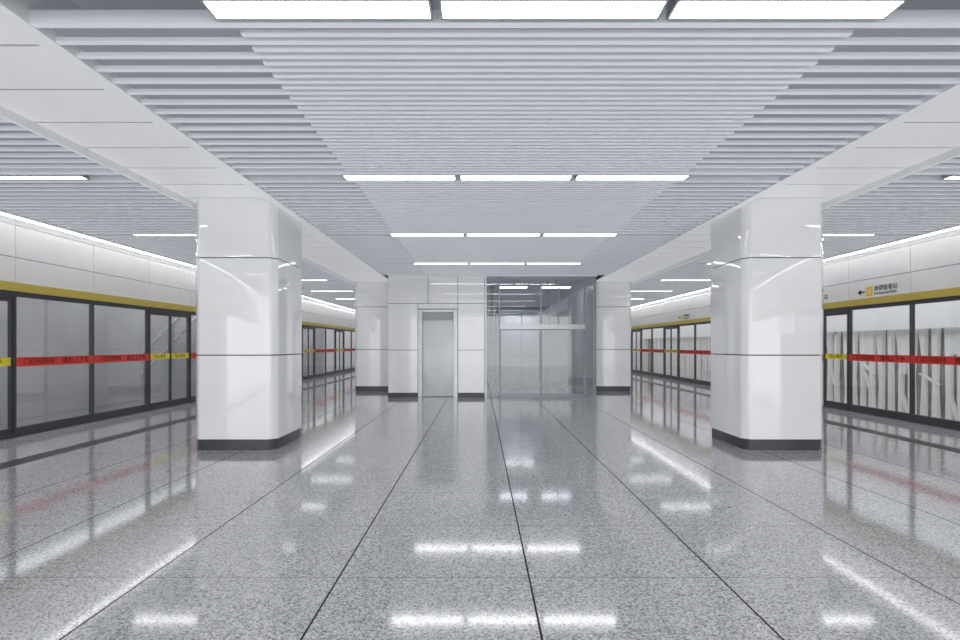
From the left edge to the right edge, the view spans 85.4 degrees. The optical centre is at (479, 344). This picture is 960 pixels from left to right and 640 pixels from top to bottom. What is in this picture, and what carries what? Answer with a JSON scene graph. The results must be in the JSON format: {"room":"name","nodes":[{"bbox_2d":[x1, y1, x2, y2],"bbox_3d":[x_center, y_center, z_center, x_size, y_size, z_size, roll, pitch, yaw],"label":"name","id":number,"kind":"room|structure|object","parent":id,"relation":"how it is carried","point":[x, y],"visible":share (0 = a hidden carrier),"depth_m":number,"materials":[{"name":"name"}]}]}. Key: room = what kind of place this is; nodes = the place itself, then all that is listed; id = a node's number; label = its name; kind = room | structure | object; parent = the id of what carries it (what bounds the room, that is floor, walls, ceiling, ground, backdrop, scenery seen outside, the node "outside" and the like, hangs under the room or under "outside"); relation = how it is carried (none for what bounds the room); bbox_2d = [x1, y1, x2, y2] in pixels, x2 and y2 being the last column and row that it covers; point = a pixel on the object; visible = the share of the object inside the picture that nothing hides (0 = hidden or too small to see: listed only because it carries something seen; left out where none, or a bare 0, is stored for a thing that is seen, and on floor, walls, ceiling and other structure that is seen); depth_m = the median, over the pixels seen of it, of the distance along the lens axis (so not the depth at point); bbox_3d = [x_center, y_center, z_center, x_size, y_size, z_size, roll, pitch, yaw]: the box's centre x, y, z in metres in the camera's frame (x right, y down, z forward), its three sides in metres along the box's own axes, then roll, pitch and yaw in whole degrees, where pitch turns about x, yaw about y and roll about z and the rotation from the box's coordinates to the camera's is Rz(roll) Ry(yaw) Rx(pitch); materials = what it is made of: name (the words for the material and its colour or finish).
{"room":"railway station","nodes":[
{"label":"railway station","id":0,"kind":"room"},
{"bbox_2d":[0,297,323,429],"bbox_3d":[-10.315,0.265,13.750,0.200,4.770,40.500,0,0,0],"label":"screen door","id":1,"kind":"structure","parent":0,"point":[45,328],"depth_m":13.43,"materials":[{"name":"glass"}]},
{"bbox_2d":[0,221,354,327],"bbox_3d":[-6.880,-1.455,13.750,0.190,1.330,40.500,0,0,0],"label":"wall","id":2,"kind":"structure","parent":0,"point":[27,256],"depth_m":9.20,"materials":[{"name":"metal"}]},
{"bbox_2d":[0,289,15,440],"bbox_3d":[-6.825,0.280,6.827,0.100,2.140,1.535,0,0,0],"label":"screen door","id":3,"kind":"structure","parent":2,"relation":"in","point":[9,296],"depth_m":7.56,"materials":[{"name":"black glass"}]},
{"bbox_2d":[0,212,82,235],"bbox_3d":[-6.505,-1.820,7.010,0.070,0.080,2.980,0,0,0],"label":"linear light","id":4,"kind":"object","parent":2,"relation":"attached to","point":[1,213],"visible":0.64,"depth_m":7.67,"materials":[{"name":"white plastic"}]},
{"bbox_2d":[82,235,185,263],"bbox_3d":[-6.505,-1.820,10.010,0.070,0.080,2.980,0,0,0],"label":"linear light","id":5,"kind":"object","parent":2,"relation":"attached to","point":[83,235],"visible":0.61,"depth_m":9.64,"materials":[{"name":"white plastic"}]},
{"bbox_2d":[149,307,190,410],"bbox_3d":[-6.825,0.280,11.432,0.100,2.140,1.535,0,0,0],"label":"screen door","id":6,"kind":"structure","parent":2,"relation":"in","point":[170,313],"depth_m":11.42,"materials":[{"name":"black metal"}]},
{"bbox_2d":[0,206,354,312],"bbox_3d":[-6.605,-1.820,13.750,0.460,0.140,40.500,0,0,0],"label":"trim","id":7,"kind":"structure","parent":2,"relation":"attached to","point":[3,218],"depth_m":8.89,"materials":[{"name":"white metal"}]},
{"bbox_2d":[0,280,354,329],"bbox_3d":[-6.785,-0.847,13.750,0.100,0.123,40.500,0,0,0],"label":"trim","id":8,"kind":"structure","parent":2,"relation":"attached to","point":[4,285],"depth_m":9.12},
{"bbox_2d":[302,324,314,379],"bbox_3d":[-6.825,0.280,20.642,0.100,2.140,1.535,0,0,0],"label":"screen door","id":9,"kind":"structure","parent":2,"relation":"in","point":[308,327],"depth_m":20.62,"materials":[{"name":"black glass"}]},
{"bbox_2d":[336,328,344,373],"bbox_3d":[-6.825,0.280,25.247,0.100,2.140,1.535,0,0,0],"label":"screen door","id":10,"kind":"structure","parent":2,"relation":"in","point":[337,329],"depth_m":25.96,"materials":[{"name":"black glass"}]},
{"bbox_2d":[388,276,484,392],"bbox_3d":[-1.125,-0.385,13.475,2.490,3.470,0.150,0,0,0],"label":"wall","id":11,"kind":"structure","parent":0,"point":[406,294],"depth_m":13.40,"materials":[{"name":"white ceramic"}]},
{"bbox_2d":[388,393,484,396],"bbox_3d":[-1.125,1.292,13.417,2.490,0.115,0.026,0,0,0],"label":"baseboard","id":12,"kind":"structure","parent":11,"relation":"attached to","point":[389,394],"depth_m":13.40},
{"bbox_2d":[418,309,457,396],"bbox_3d":[-1.085,0.215,13.460,1.020,2.270,0.160,0,0,0],"label":"door","id":13,"kind":"structure","parent":11,"relation":"in","point":[437,328],"depth_m":13.50,"materials":[{"name":"metal"}]},
{"bbox_2d":[388,275,596,276],"bbox_3d":[0.325,-1.945,13.415,5.390,0.350,0.090,0,0,0],"label":"trim","id":14,"kind":"structure","parent":11,"relation":"attached to","point":[388,275],"depth_m":13.37,"materials":[{"name":"white metal"}]},
{"bbox_2d":[0,370,959,639],"bbox_3d":[0.385,1.425,13.750,14.700,0.150,40.500,0,0,0],"label":"floor","id":15,"kind":"structure","parent":0,"point":[609,515],"depth_m":3.87,"materials":[{"name":"grey stone"}]},
{"bbox_2d":[16,291,93,436],"bbox_3d":[-6.818,0.280,8.363,0.074,2.140,1.535,0,0,0],"label":"screen panel","id":16,"kind":"object","parent":15,"relation":"on","point":[24,430],"visible":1,"depth_m":8.43,"materials":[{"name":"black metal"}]},
{"bbox_2d":[94,300,148,421],"bbox_3d":[-6.818,0.280,9.898,0.074,2.140,1.535,0,0,0],"label":"screen panel","id":17,"kind":"object","parent":15,"relation":"on","point":[104,415],"visible":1,"depth_m":10.07,"materials":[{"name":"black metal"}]},
{"bbox_2d":[0,376,354,468],"bbox_3d":[-5.335,1.347,13.750,0.260,0.006,40.500,0,0,0],"label":"floor strip","id":18,"kind":"object","parent":15,"relation":"on","point":[11,463],"depth_m":7.18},
{"bbox_2d":[191,312,196,401],"bbox_3d":[-6.818,0.280,12.967,0.074,2.140,1.535,0,0,0],"label":"screen panel","id":19,"kind":"object","parent":15,"relation":"on","point":[193,355],"visible":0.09,"depth_m":12.31,"materials":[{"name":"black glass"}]},
{"bbox_2d":[196,199,301,449],"bbox_3d":[-3.155,-0.261,7.200,1.070,3.222,1.070,0,0,0],"label":"column","id":20,"kind":"structure","parent":15,"relation":"on","point":[249,251],"depth_m":6.67,"materials":[{"name":"white ceramic"}]},
{"bbox_2d":[315,326,325,377],"bbox_3d":[-6.818,0.280,22.177,0.074,2.140,1.535,0,0,0],"label":"screen panel","id":21,"kind":"object","parent":15,"relation":"on","point":[316,350],"visible":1,"depth_m":22.40,"materials":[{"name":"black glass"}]},
{"bbox_2d":[326,327,335,375],"bbox_3d":[-6.818,0.280,23.712,0.074,2.140,1.535,0,0,0],"label":"screen panel","id":22,"kind":"object","parent":15,"relation":"on","point":[334,329],"visible":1,"depth_m":24.42,"materials":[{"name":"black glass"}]},
{"bbox_2d":[345,329,351,371],"bbox_3d":[-6.818,0.280,26.782,0.074,2.140,1.535,0,0,0],"label":"screen panel","id":23,"kind":"object","parent":15,"relation":"on","point":[350,349],"visible":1,"depth_m":27.45,"materials":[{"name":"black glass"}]},
{"bbox_2d":[355,281,387,390],"bbox_3d":[-3.155,-0.261,15.800,1.070,3.222,1.070,0,0,0],"label":"column","id":24,"kind":"structure","parent":15,"relation":"on","point":[371,297],"depth_m":15.27,"materials":[{"name":"white ceramic"}]},
{"bbox_2d":[489,282,493,388],"bbox_3d":[0.370,-0.300,16.195,0.160,3.300,0.190,0,0,0],"label":"rail","id":25,"kind":"object","parent":15,"relation":"on","point":[491,287],"visible":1,"depth_m":16.15,"materials":[{"name":"silver metal"}]},
{"bbox_2d":[495,307,546,389],"bbox_3d":[1.250,0.100,16.200,1.500,2.500,1.200,0,0,0],"label":"car","id":26,"kind":"object","parent":15,"relation":"on","point":[519,348],"visible":0.77,"depth_m":16.74,"materials":[{"name":"silver metal"}]},
{"bbox_2d":[485,276,595,396],"bbox_3d":[1.562,-0.210,13.435,2.875,3.120,0.090,0,0,0],"label":"enclosure","id":27,"kind":"object","parent":15,"relation":"on","point":[540,327],"visible":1,"depth_m":13.40,"materials":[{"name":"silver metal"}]},
{"bbox_2d":[545,282,550,388],"bbox_3d":[2.130,-0.300,16.195,0.160,3.300,0.190,0,0,0],"label":"rail","id":28,"kind":"object","parent":15,"relation":"on","point":[548,283],"visible":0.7,"depth_m":16.15,"materials":[{"name":"silver metal"}]},
{"bbox_2d":[596,281,630,390],"bbox_3d":[3.925,-0.261,15.800,1.070,3.222,1.070,0,0,0],"label":"column","id":29,"kind":"structure","parent":15,"relation":"on","point":[613,298],"depth_m":15.27,"materials":[{"name":"white ceramic"}]},
{"bbox_2d":[640,327,650,374],"bbox_3d":[7.588,0.280,23.712,0.074,2.140,1.535,0,0,0],"label":"screen panel","id":30,"kind":"object","parent":15,"relation":"on","point":[641,329],"visible":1,"depth_m":24.46,"materials":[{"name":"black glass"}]},
{"bbox_2d":[651,326,662,377],"bbox_3d":[7.588,0.280,22.177,0.074,2.140,1.535,0,0,0],"label":"screen panel","id":31,"kind":"object","parent":15,"relation":"on","point":[652,328],"visible":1,"depth_m":22.78,"materials":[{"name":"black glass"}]},
{"bbox_2d":[678,323,693,382],"bbox_3d":[7.588,0.280,19.108,0.074,2.140,1.535,0,0,0],"label":"screen panel","id":32,"kind":"object","parent":15,"relation":"on","point":[684,379],"visible":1,"depth_m":19.49,"materials":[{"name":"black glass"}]},
{"bbox_2d":[694,321,712,385],"bbox_3d":[7.588,0.280,17.573,0.074,2.140,1.535,0,0,0],"label":"screen panel","id":33,"kind":"object","parent":15,"relation":"on","point":[705,352],"visible":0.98,"depth_m":17.98,"materials":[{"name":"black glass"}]},
{"bbox_2d":[711,199,822,449],"bbox_3d":[3.925,-0.261,7.200,1.070,3.222,1.070,0,0,0],"label":"column","id":34,"kind":"structure","parent":15,"relation":"on","point":[767,254],"depth_m":6.67,"materials":[{"name":"white ceramic"}]},
{"bbox_2d":[631,378,959,452],"bbox_3d":[6.105,1.347,13.750,0.260,0.006,40.500,0,0,0],"label":"floor strip","id":35,"kind":"object","parent":15,"relation":"on","point":[939,446],"visible":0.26,"depth_m":7.92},
{"bbox_2d":[848,300,912,421],"bbox_3d":[7.588,0.280,9.898,0.074,2.140,1.535,0,0,0],"label":"screen panel","id":36,"kind":"object","parent":15,"relation":"on","point":[891,414],"visible":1,"depth_m":9.96,"materials":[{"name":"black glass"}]},
{"bbox_2d":[910,295,959,430],"bbox_3d":[7.588,0.280,8.363,0.074,2.140,1.535,0,0,0],"label":"screen panel","id":37,"kind":"object","parent":15,"relation":"on","point":[942,360],"visible":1,"depth_m":8.84,"materials":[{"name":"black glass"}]},
{"bbox_2d":[324,329,647,371],"bbox_3d":[0.385,0.265,34.075,21.600,4.770,0.150,0,0,0],"label":"wall","id":38,"kind":"structure","parent":0,"point":[329,333],"depth_m":34.00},
{"bbox_2d":[0,0,381,284],"bbox_3d":[-3.150,-1.955,13.750,1.270,0.330,40.500,0,0,0],"label":"trim","id":39,"kind":"structure","parent":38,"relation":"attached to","point":[15,13],"depth_m":4.18,"materials":[{"name":"white metal"}]},
{"bbox_2d":[71,0,959,9],"bbox_3d":[0.385,-2.195,13.750,14.720,0.150,40.500,0,0,0],"label":"ceiling","id":40,"kind":"structure","parent":0,"point":[83,4],"depth_m":3.25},
{"bbox_2d":[0,175,88,179],"bbox_3d":[-4.955,-1.958,5.590,1.420,0.324,0.120,0,0,0],"label":"ceiling light","id":41,"kind":"object","parent":40,"relation":"attached to","point":[2,177],"visible":0.55,"depth_m":5.59,"materials":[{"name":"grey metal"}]},
{"bbox_2d":[0,176,84,178],"bbox_3d":[-4.955,-1.810,5.590,1.396,0.020,0.100,0,0,0],"label":"diffuser","id":42,"kind":"object","parent":41,"relation":"attached to","point":[1,177],"depth_m":5.59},
{"bbox_2d":[0,117,120,174],"bbox_3d":[-5.080,-1.958,4.190,2.590,0.325,2.580,0,0,0],"label":"ceiling panel","id":43,"kind":"object","parent":40,"relation":"attached to","point":[23,151],"visible":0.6,"depth_m":5.10,"materials":[{"name":"metal"}]},
{"bbox_2d":[0,175,195,233],"bbox_3d":[-5.080,-1.958,7.045,2.590,0.325,2.690,0,0,0],"label":"ceiling panel","id":44,"kind":"object","parent":40,"relation":"attached to","point":[100,204],"visible":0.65,"depth_m":6.71,"materials":[{"name":"metal"}]},
{"bbox_2d":[131,234,195,235],"bbox_3d":[-4.955,-1.958,8.500,1.420,0.324,0.120,0,0,0],"label":"ceiling light","id":45,"kind":"object","parent":40,"relation":"attached to","point":[131,234],"visible":0.32,"depth_m":8.47,"materials":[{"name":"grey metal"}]},
{"bbox_2d":[0,19,387,281],"bbox_3d":[-3.190,-1.996,13.750,1.150,0.248,40.500,0,0,0],"label":"ceiling beam","id":46,"kind":"structure","parent":40,"relation":"attached to","point":[36,85],"depth_m":4.54,"materials":[{"name":"white metal"}]},
{"bbox_2d":[95,234,305,262],"bbox_3d":[-5.080,-1.958,10.000,2.590,0.325,2.780,0,0,0],"label":"ceiling panel","id":47,"kind":"object","parent":40,"relation":"attached to","point":[183,248],"visible":0.31,"depth_m":9.27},
{"bbox_2d":[194,263,341,279],"bbox_3d":[-5.080,-1.958,12.975,2.590,0.325,2.730,0,0,0],"label":"ceiling panel","id":48,"kind":"object","parent":40,"relation":"attached to","point":[309,272],"visible":0.2,"depth_m":13.34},
{"bbox_2d":[200,0,432,19],"bbox_3d":[-0.860,-1.958,2.790,1.200,0.324,0.165,0,0,0],"label":"ceiling light","id":49,"kind":"object","parent":40,"relation":"hanging from","point":[219,9],"visible":1,"depth_m":2.78,"materials":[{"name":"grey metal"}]},
{"bbox_2d":[302,280,354,290],"bbox_3d":[-5.080,-1.958,15.925,2.590,0.325,2.730,0,0,0],"label":"ceiling panel","id":50,"kind":"object","parent":40,"relation":"attached to","point":[330,285],"visible":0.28,"depth_m":16.00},
{"bbox_2d":[302,291,354,298],"bbox_3d":[-5.080,-1.958,18.875,2.590,0.325,2.730,0,0,0],"label":"ceiling panel","id":51,"kind":"object","parent":40,"relation":"attached to","point":[318,295],"visible":0.41,"depth_m":18.93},
{"bbox_2d":[319,299,354,304],"bbox_3d":[-5.080,-1.958,21.825,2.590,0.325,2.730,0,0,0],"label":"ceiling panel","id":52,"kind":"object","parent":40,"relation":"attached to","point":[335,301],"visible":0.34,"depth_m":21.57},
{"bbox_2d":[342,175,455,179],"bbox_3d":[-0.860,-1.958,5.590,1.200,0.324,0.165,0,0,0],"label":"ceiling light","id":53,"kind":"object","parent":40,"relation":"hanging from","point":[347,177],"visible":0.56,"depth_m":5.59,"materials":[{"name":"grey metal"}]},
{"bbox_2d":[390,234,463,235],"bbox_3d":[-0.860,-1.958,8.500,1.200,0.324,0.165,0,0,0],"label":"ceiling light","id":54,"kind":"object","parent":40,"relation":"hanging from","point":[390,234],"visible":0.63,"depth_m":8.47,"materials":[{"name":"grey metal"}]},
{"bbox_2d":[29,9,959,174],"bbox_3d":[0.385,-1.958,4.190,5.800,0.325,2.580,0,0,0],"label":"ceiling panel","id":55,"kind":"object","parent":40,"relation":"attached to","point":[436,96],"visible":0.98,"depth_m":3.63,"materials":[{"name":"metal"}]},
{"bbox_2d":[367,263,626,274],"bbox_3d":[0.385,-1.958,12.485,5.800,0.325,1.750,0,0,0],"label":"ceiling panel","id":56,"kind":"object","parent":40,"relation":"attached to","point":[382,268],"visible":0.83,"depth_m":12.40,"materials":[{"name":"metal"}]},
{"bbox_2d":[328,234,677,262],"bbox_3d":[0.385,-1.958,10.000,5.800,0.325,2.780,0,0,0],"label":"ceiling panel","id":57,"kind":"object","parent":40,"relation":"attached to","point":[370,248],"visible":0.94,"depth_m":9.70,"materials":[{"name":"metal"}]},
{"bbox_2d":[467,234,540,235],"bbox_3d":[0.385,-1.958,8.500,1.200,0.324,0.165,0,0,0],"label":"ceiling light","id":58,"kind":"object","parent":40,"relation":"hanging from","point":[467,234],"visible":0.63,"depth_m":8.47,"materials":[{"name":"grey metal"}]},
{"bbox_2d":[251,175,779,233],"bbox_3d":[0.385,-1.958,7.045,5.800,0.325,2.690,0,0,0],"label":"ceiling panel","id":59,"kind":"object","parent":40,"relation":"attached to","point":[334,204],"visible":0.94,"depth_m":6.65,"materials":[{"name":"metal"}]},
{"bbox_2d":[460,175,572,179],"bbox_3d":[0.385,-1.958,5.590,1.200,0.324,0.165,0,0,0],"label":"ceiling light","id":60,"kind":"object","parent":40,"relation":"hanging from","point":[462,177],"visible":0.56,"depth_m":5.59,"materials":[{"name":"white plastic"}]},
{"bbox_2d":[439,0,668,19],"bbox_3d":[0.385,-1.958,2.790,1.200,0.324,0.165,0,0,0],"label":"ceiling light","id":61,"kind":"object","parent":40,"relation":"hanging from","point":[449,9],"visible":1,"depth_m":2.78,"materials":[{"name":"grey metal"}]},
{"bbox_2d":[542,234,616,235],"bbox_3d":[1.630,-1.958,8.500,1.200,0.324,0.165,0,0,0],"label":"ceiling light","id":62,"kind":"object","parent":40,"relation":"hanging from","point":[542,234],"visible":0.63,"depth_m":8.53,"materials":[{"name":"white plastic"}]},
{"bbox_2d":[574,175,689,179],"bbox_3d":[1.630,-1.958,5.590,1.200,0.324,0.165,0,0,0],"label":"ceiling light","id":63,"kind":"object","parent":40,"relation":"hanging from","point":[576,177],"visible":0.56,"depth_m":5.59,"materials":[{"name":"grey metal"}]},
{"bbox_2d":[631,299,659,304],"bbox_3d":[5.850,-1.958,21.825,2.590,0.325,2.730,0,0,0],"label":"ceiling panel","id":64,"kind":"object","parent":40,"relation":"attached to","point":[633,301],"visible":0.28,"depth_m":21.57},
{"bbox_2d":[631,291,691,298],"bbox_3d":[5.850,-1.958,18.875,2.590,0.325,2.730,0,0,0],"label":"ceiling panel","id":65,"kind":"object","parent":40,"relation":"attached to","point":[634,295],"visible":0.43,"depth_m":18.62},
{"bbox_2d":[631,280,710,290],"bbox_3d":[5.850,-1.958,15.925,2.590,0.325,2.730,0,0,0],"label":"ceiling panel","id":66,"kind":"object","parent":40,"relation":"attached to","point":[645,285],"visible":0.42,"depth_m":15.83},
{"bbox_2d":[646,263,710,279],"bbox_3d":[5.850,-1.958,12.975,2.590,0.325,2.730,0,0,0],"label":"ceiling panel","id":67,"kind":"object","parent":40,"relation":"attached to","point":[688,271],"visible":0.38,"depth_m":13.19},
{"bbox_2d":[596,93,959,281],"bbox_3d":[3.960,-1.996,13.750,1.150,0.248,40.500,0,0,0],"label":"ceiling beam","id":68,"kind":"structure","parent":40,"relation":"attached to","point":[935,131],"depth_m":5.48,"materials":[{"name":"white metal"}]},
{"bbox_2d":[666,0,907,19],"bbox_3d":[1.630,-1.958,2.790,1.200,0.324,0.165,0,0,0],"label":"ceiling light","id":69,"kind":"object","parent":40,"relation":"hanging from","point":[675,9],"visible":0.98,"depth_m":2.78,"materials":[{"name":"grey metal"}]},
{"bbox_2d":[689,234,911,262],"bbox_3d":[5.850,-1.958,10.000,2.590,0.325,2.780,0,0,0],"label":"ceiling panel","id":70,"kind":"object","parent":40,"relation":"attached to","point":[832,245],"visible":0.39,"depth_m":9.13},
{"bbox_2d":[823,234,875,235],"bbox_3d":[5.725,-1.958,8.500,1.420,0.324,0.120,0,0,0],"label":"ceiling light","id":71,"kind":"object","parent":40,"relation":"attached to","point":[823,234],"visible":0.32,"depth_m":8.47,"materials":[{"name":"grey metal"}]},
{"bbox_2d":[823,175,959,233],"bbox_3d":[5.850,-1.958,7.045,2.590,0.325,2.690,0,0,0],"label":"ceiling panel","id":72,"kind":"object","parent":40,"relation":"attached to","point":[911,204],"visible":0.66,"depth_m":7.03,"materials":[{"name":"metal"}]},
{"bbox_2d":[912,156,959,174],"bbox_3d":[5.850,-1.958,4.190,2.590,0.325,2.580,0,0,0],"label":"ceiling panel","id":73,"kind":"object","parent":40,"relation":"attached to","point":[952,166],"visible":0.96,"depth_m":5.43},
{"bbox_2d":[942,175,959,179],"bbox_3d":[5.725,-1.958,5.590,1.420,0.324,0.120,0,0,0],"label":"ceiling light","id":74,"kind":"object","parent":40,"relation":"attached to","point":[944,177],"visible":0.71,"depth_m":5.61,"materials":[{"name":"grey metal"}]},
{"bbox_2d":[487,292,559,381],"bbox_3d":[1.570,-0.385,19.060,2.900,3.470,0.120,0,0,0],"label":"wall","id":75,"kind":"structure","parent":0,"point":[507,299],"depth_m":19.00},
{"bbox_2d":[487,279,577,291],"bbox_3d":[1.520,-1.965,16.250,2.800,0.030,5.500,0,0,0],"label":"ceiling","id":76,"kind":"structure","parent":0,"point":[533,284],"depth_m":16.49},
{"bbox_2d":[498,285,527,287],"bbox_3d":[0.950,-1.885,15.000,0.840,0.470,0.280,0,0,0],"label":"lamp","id":77,"kind":"object","parent":76,"relation":"attached to","point":[501,286],"visible":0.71,"depth_m":14.86,"materials":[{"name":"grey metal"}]},
{"bbox_2d":[542,279,571,287],"bbox_3d":[2.200,-1.885,15.000,0.840,0.470,0.280,0,0,0],"label":"lamp","id":78,"kind":"object","parent":76,"relation":"attached to","point":[556,285],"visible":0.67,"depth_m":14.86,"materials":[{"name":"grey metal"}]},
{"bbox_2d":[560,279,594,395],"bbox_3d":[2.975,-0.385,23.745,0.090,3.470,20.510,0,0,0],"label":"wall","id":79,"kind":"structure","parent":0,"point":[571,299],"depth_m":15.63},
{"bbox_2d":[607,74,959,284],"bbox_3d":[3.920,-1.955,13.750,1.270,0.330,40.500,0,0,0],"label":"trim","id":80,"kind":"structure","parent":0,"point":[948,91],"depth_m":5.32,"materials":[{"name":"white metal"}]},
{"bbox_2d":[631,234,959,326],"bbox_3d":[7.650,-1.455,13.750,0.190,1.330,40.500,0,0,0],"label":"wall","id":81,"kind":"structure","parent":0,"point":[933,264],"depth_m":9.83,"materials":[{"name":"metal"}]},
{"bbox_2d":[631,328,639,373],"bbox_3d":[7.595,0.280,25.247,0.100,2.140,1.535,0,0,0],"label":"screen door","id":82,"kind":"structure","parent":81,"relation":"in","point":[632,330],"depth_m":25.59,"materials":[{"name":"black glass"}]},
{"bbox_2d":[663,324,678,379],"bbox_3d":[7.595,0.280,20.642,0.100,2.140,1.535,0,0,0],"label":"screen door","id":83,"kind":"structure","parent":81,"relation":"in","point":[670,327],"depth_m":20.65,"materials":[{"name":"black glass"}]},
{"bbox_2d":[631,224,959,309],"bbox_3d":[7.375,-1.820,13.750,0.460,0.140,40.500,0,0,0],"label":"trim","id":84,"kind":"structure","parent":81,"relation":"attached to","point":[955,231],"depth_m":9.64,"materials":[{"name":"white metal"}]},
{"bbox_2d":[631,287,959,328],"bbox_3d":[7.555,-0.847,13.750,0.100,0.123,40.500,0,0,0],"label":"trim","id":85,"kind":"structure","parent":81,"relation":"attached to","point":[955,291],"depth_m":9.79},
{"bbox_2d":[822,307,852,410],"bbox_3d":[7.595,0.280,11.432,0.100,2.140,1.535,0,0,0],"label":"screen door","id":86,"kind":"structure","parent":81,"relation":"in","point":[842,310],"depth_m":11.15,"materials":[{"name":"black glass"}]},
{"bbox_2d":[823,235,924,260],"bbox_3d":[7.275,-1.820,10.010,0.070,0.080,2.980,0,0,0],"label":"linear light","id":87,"kind":"object","parent":81,"relation":"attached to","point":[922,235],"visible":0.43,"depth_m":9.55,"materials":[{"name":"white plastic"}]},
{"bbox_2d":[858,284,896,295],"bbox_3d":[7.552,-1.042,9.905,0.004,0.183,0.991,0,0,0],"label":"wall sign","id":88,"kind":"object","parent":81,"relation":"attached to","point":[869,290],"visible":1,"depth_m":9.96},
{"bbox_2d":[924,226,959,235],"bbox_3d":[7.275,-1.820,7.010,0.070,0.080,2.980,0,0,0],"label":"linear light","id":89,"kind":"object","parent":81,"relation":"attached to","point":[958,226],"visible":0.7,"depth_m":8.15,"materials":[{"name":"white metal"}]},
{"bbox_2d":[648,328,956,419],"bbox_3d":[11.085,0.265,13.750,0.200,4.770,40.500,0,0,0],"label":"wall","id":90,"kind":"structure","parent":0,"point":[919,366],"depth_m":13.68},
{"bbox_2d":[653,339,657,372],"bbox_3d":[10.915,1.125,32.327,0.120,3.050,0.517,0,0,0],"label":"rib","id":91,"kind":"object","parent":90,"relation":"attached to","point":[654,340],"visible":0.5,"depth_m":32.17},
{"bbox_2d":[657,338,661,373],"bbox_3d":[10.915,1.125,31.606,0.120,3.050,0.600,0,0,0],"label":"rib","id":92,"kind":"object","parent":90,"relation":"attached to","point":[658,339],"visible":0.69,"depth_m":31.44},
{"bbox_2d":[666,338,669,374],"bbox_3d":[10.915,1.125,30.162,0.120,3.050,0.603,0,0,0],"label":"rib","id":93,"kind":"object","parent":90,"relation":"attached to","point":[668,340],"visible":0.58,"depth_m":29.95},
{"bbox_2d":[672,338,674,375],"bbox_3d":[10.915,1.125,29.483,0.120,3.050,0.600,0,0,0],"label":"rib","id":94,"kind":"object","parent":90,"relation":"attached to","point":[673,340],"visible":0.43,"depth_m":29.26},
{"bbox_2d":[675,338,676,375],"bbox_3d":[10.915,1.125,28.758,0.120,3.050,0.540,0,0,0],"label":"rib","id":95,"kind":"object","parent":90,"relation":"attached to","point":[675,338],"visible":0.24,"depth_m":28.90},
{"bbox_2d":[680,338,684,376],"bbox_3d":[10.915,1.125,28.039,0.120,3.050,0.590,0,0,0],"label":"rib","id":96,"kind":"object","parent":90,"relation":"attached to","point":[682,340],"visible":0.63,"depth_m":27.87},
{"bbox_2d":[685,337,690,377],"bbox_3d":[10.915,1.125,27.315,0.120,3.050,0.600,0,0,0],"label":"rib","id":97,"kind":"object","parent":90,"relation":"attached to","point":[687,339],"visible":0.62,"depth_m":27.21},
{"bbox_2d":[690,337,693,378],"bbox_3d":[10.915,1.125,26.646,0.120,3.050,0.544,0,0,0],"label":"rib","id":98,"kind":"object","parent":90,"relation":"attached to","point":[691,338],"visible":0.34,"depth_m":26.74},
{"bbox_2d":[696,337,701,379],"bbox_3d":[10.915,1.125,25.950,0.120,3.050,0.579,0,0,0],"label":"rib","id":99,"kind":"object","parent":90,"relation":"attached to","point":[698,339],"visible":0.67,"depth_m":25.83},
{"bbox_2d":[701,337,707,380],"bbox_3d":[10.915,1.125,25.276,0.120,3.050,0.600,0,0,0],"label":"rib","id":100,"kind":"object","parent":90,"relation":"attached to","point":[704,341],"visible":0.59,"depth_m":25.14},
{"bbox_2d":[707,337,710,381],"bbox_3d":[10.915,1.125,24.588,0.120,3.050,0.550,0,0,0],"label":"rib","id":101,"kind":"object","parent":90,"relation":"attached to","point":[708,338],"visible":0.27,"depth_m":24.67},
{"bbox_2d":[643,300,959,338],"bbox_3d":[10.835,-1.260,13.750,0.300,1.720,40.500,0,0,0],"label":"beam","id":102,"kind":"structure","parent":90,"relation":"on","point":[938,314],"depth_m":13.67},
{"bbox_2d":[827,332,840,401],"bbox_3d":[10.915,1.125,16.076,0.120,3.050,0.550,0,0,0],"label":"rib","id":103,"kind":"object","parent":90,"relation":"attached to","point":[833,378],"visible":0.51,"depth_m":15.92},
{"bbox_2d":[843,331,858,404],"bbox_3d":[10.915,1.125,15.320,0.120,3.050,0.517,0,0,0],"label":"rib","id":104,"kind":"object","parent":90,"relation":"attached to","point":[855,333],"visible":0.3,"depth_m":15.13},
{"bbox_2d":[858,331,876,407],"bbox_3d":[10.915,1.125,14.652,0.120,3.050,0.600,0,0,0],"label":"rib","id":105,"kind":"object","parent":90,"relation":"attached to","point":[867,339],"visible":0.7,"depth_m":14.59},
{"bbox_2d":[876,330,895,410],"bbox_3d":[10.915,1.125,13.996,0.120,3.050,0.541,0,0,0],"label":"rib","id":106,"kind":"object","parent":90,"relation":"attached to","point":[880,334],"visible":0.59,"depth_m":14.06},
{"bbox_2d":[895,329,918,413],"bbox_3d":[10.915,1.125,13.305,0.120,3.050,0.603,0,0,0],"label":"rib","id":107,"kind":"object","parent":90,"relation":"attached to","point":[902,336],"visible":0.46,"depth_m":13.35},
{"bbox_2d":[918,328,941,417],"bbox_3d":[10.915,1.125,12.628,0.120,3.050,0.600,0,0,0],"label":"rib","id":108,"kind":"object","parent":90,"relation":"attached to","point":[935,332],"visible":0.7,"depth_m":12.47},
{"bbox_2d":[944,327,959,420],"bbox_3d":[10.915,1.125,11.904,0.120,3.050,0.540,0,0,0],"label":"rib","id":109,"kind":"object","parent":90,"relation":"attached to","point":[951,335],"visible":0.55,"depth_m":12.04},
{"bbox_3d":[-8.690,2.725,13.750,3.450,0.150,40.500,0,0,0],"label":"floor","id":110,"kind":"structure","parent":0,"visible":0},
{"bbox_2d":[140,316,195,404],"bbox_3d":[-9.515,0.500,16.100,0.060,4.300,3.000,0,0,0],"label":"handrail","id":111,"kind":"object","parent":110,"relation":"on","point":[154,361],"visible":0.4,"depth_m":15.68,"materials":[{"name":"metal"}]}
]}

